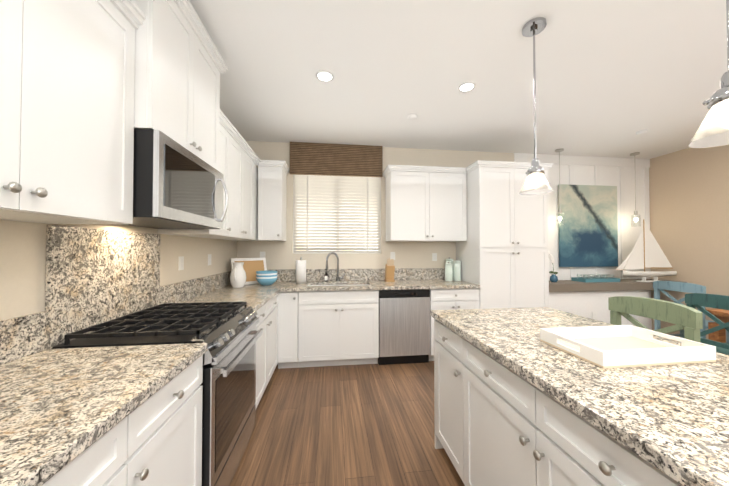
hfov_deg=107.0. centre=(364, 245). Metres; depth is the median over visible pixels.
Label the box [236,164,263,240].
upper cabinet
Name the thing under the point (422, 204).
upper cabinet
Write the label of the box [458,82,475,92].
recessed light
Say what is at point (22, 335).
backsplash
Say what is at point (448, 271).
canister
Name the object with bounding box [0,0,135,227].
upper cabinet
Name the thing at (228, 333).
range
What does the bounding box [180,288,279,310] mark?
countertop
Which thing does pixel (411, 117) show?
smoke detector
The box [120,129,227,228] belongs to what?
microwave
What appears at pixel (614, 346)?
tray
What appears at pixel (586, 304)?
wall
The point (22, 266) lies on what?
wall
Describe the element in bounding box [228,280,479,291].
countertop
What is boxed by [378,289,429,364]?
dishwasher
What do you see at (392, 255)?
electrical outlet
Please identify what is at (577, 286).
bar shelf
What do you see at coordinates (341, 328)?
base cabinet
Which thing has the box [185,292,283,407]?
base cabinet
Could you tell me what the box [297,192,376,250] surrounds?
backdrop
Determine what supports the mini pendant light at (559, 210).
hanging from the ceiling
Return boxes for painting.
[558,184,617,266]
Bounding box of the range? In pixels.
[52,302,262,485]
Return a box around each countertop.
[0,343,206,485]
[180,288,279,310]
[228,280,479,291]
[430,307,728,485]
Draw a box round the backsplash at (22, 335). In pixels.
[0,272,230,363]
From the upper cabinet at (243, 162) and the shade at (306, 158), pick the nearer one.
the upper cabinet at (243, 162)
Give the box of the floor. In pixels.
[230,361,464,485]
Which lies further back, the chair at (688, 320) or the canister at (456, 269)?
the canister at (456, 269)
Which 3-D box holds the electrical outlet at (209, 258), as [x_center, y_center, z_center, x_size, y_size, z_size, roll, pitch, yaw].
[-1.598,0.149,2.787,0.008,0.114,0.070,0,-1,-7]
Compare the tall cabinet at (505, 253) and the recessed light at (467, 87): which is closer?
the recessed light at (467, 87)
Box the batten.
[514,153,650,329]
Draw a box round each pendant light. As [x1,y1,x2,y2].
[519,17,552,194]
[555,148,563,225]
[630,152,640,226]
[688,0,728,147]
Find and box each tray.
[230,258,266,284]
[540,325,715,368]
[571,274,619,281]
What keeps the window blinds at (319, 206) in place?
attached to the window
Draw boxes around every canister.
[445,257,452,263]
[445,262,452,280]
[453,259,460,280]
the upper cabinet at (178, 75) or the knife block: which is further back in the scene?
the knife block
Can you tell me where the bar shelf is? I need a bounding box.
[549,279,686,291]
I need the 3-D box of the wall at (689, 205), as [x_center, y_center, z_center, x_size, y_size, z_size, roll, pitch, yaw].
[5.081,-0.025,1.192,0.150,2.840,6.710,0,-1,-7]
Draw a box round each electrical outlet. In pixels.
[178,256,183,269]
[208,254,211,264]
[260,252,264,257]
[390,252,394,259]
[432,253,436,260]
[592,312,596,319]
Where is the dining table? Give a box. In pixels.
[706,308,728,342]
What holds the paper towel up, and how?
on the countertop at (284, 285)
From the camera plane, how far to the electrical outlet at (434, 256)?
3.92 m
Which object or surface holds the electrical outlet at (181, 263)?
attached to the wall at (22, 266)
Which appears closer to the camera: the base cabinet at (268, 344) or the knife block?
the base cabinet at (268, 344)
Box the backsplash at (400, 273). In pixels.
[267,268,444,279]
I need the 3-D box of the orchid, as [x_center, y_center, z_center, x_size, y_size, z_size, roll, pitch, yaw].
[2.690,0.289,3.896,0.231,0.483,0.098,0,-1,-7]
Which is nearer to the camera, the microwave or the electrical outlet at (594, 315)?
the microwave
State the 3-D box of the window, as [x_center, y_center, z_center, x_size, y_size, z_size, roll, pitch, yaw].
[-0.390,-0.643,3.803,1.280,1.520,0.155,0,-1,-7]
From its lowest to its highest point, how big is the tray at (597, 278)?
0.100 m
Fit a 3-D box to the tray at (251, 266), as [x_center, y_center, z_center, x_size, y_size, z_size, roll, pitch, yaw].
[-1.437,0.324,3.390,0.088,0.327,0.452,-1,-1,38]
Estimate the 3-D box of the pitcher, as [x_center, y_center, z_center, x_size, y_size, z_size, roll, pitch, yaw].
[-1.454,0.341,3.093,0.176,0.285,0.217,0,-1,-7]
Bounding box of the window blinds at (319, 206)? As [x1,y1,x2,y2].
[293,174,380,253]
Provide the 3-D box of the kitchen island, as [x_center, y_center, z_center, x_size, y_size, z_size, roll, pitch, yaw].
[0.961,0.927,0.368,0.641,0.910,3.128,0,-1,-7]
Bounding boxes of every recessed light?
[316,70,333,81]
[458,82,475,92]
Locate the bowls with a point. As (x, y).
(268, 277)
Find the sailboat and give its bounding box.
[616,219,676,281]
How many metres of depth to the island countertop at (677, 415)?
0.83 m
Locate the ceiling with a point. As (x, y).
(613, 77)
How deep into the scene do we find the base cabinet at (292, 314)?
3.05 m
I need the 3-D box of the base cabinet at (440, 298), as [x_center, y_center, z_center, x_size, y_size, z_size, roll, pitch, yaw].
[1.068,0.982,3.596,0.622,0.899,0.635,0,-1,-7]
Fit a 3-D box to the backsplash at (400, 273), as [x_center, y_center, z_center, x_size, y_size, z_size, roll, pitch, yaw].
[-0.168,0.412,3.769,3.042,0.164,0.020,0,-1,-7]
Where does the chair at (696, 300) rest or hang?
on the floor
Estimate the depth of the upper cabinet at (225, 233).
2.33 m
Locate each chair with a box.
[608,296,702,341]
[653,281,728,343]
[685,293,728,354]
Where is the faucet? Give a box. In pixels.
[326,252,344,280]
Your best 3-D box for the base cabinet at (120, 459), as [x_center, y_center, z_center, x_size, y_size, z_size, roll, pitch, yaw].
[-0.962,0.931,0.291,0.640,0.899,1.046,0,-1,-7]
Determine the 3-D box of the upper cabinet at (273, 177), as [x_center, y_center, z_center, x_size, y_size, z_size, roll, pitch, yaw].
[-1.187,-0.524,3.494,0.286,0.930,0.350,0,-1,-7]
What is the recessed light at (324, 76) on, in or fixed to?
in the ceiling
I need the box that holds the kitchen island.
[430,315,689,485]
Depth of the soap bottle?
3.63 m
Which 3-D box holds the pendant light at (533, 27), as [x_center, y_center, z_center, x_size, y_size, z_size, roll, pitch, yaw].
[1.109,-0.889,1.757,0.186,1.094,0.186,0,-1,-7]
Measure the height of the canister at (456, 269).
0.304 m
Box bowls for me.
[256,270,277,285]
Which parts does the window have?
frame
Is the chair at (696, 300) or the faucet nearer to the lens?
the chair at (696, 300)
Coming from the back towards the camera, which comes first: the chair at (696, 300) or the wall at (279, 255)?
the wall at (279, 255)
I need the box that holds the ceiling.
[189,0,728,158]
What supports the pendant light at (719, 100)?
hanging from the ceiling
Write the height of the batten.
2.839 m
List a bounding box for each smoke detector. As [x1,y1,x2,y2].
[408,114,416,120]
[636,130,647,134]
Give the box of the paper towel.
[295,257,306,283]
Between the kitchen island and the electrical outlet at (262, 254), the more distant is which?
the electrical outlet at (262, 254)
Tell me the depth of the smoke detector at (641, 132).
3.33 m
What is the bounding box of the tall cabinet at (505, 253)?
[456,164,548,308]
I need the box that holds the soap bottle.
[324,269,327,281]
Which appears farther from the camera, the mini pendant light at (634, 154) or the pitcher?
the mini pendant light at (634, 154)
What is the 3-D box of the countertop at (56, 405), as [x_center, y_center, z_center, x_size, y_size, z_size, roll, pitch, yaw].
[-0.905,0.454,-0.165,0.678,0.040,2.803,0,-1,-7]
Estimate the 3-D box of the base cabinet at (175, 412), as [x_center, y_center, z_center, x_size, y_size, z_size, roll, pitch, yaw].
[-1.042,0.941,0.957,0.640,0.899,0.525,0,-1,-7]
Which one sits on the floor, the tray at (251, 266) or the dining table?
the dining table
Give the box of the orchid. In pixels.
[548,251,557,281]
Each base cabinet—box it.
[44,404,147,485]
[148,352,204,485]
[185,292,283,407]
[280,292,303,367]
[304,292,378,366]
[412,288,479,360]
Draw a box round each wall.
[0,220,236,320]
[237,141,651,329]
[549,290,648,328]
[649,137,728,341]
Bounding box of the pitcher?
[230,262,246,287]
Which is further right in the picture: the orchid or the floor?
the orchid
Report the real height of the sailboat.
0.910 m
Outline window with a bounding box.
[290,142,382,253]
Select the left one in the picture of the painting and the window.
the window
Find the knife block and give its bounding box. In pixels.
[385,258,394,281]
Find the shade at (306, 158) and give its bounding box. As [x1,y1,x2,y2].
[290,142,382,176]
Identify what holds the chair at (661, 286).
on the floor
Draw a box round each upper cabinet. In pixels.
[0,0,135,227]
[124,0,223,173]
[152,124,231,239]
[232,132,255,239]
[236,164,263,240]
[260,164,287,240]
[384,168,467,243]
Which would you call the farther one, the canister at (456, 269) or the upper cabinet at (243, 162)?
the canister at (456, 269)

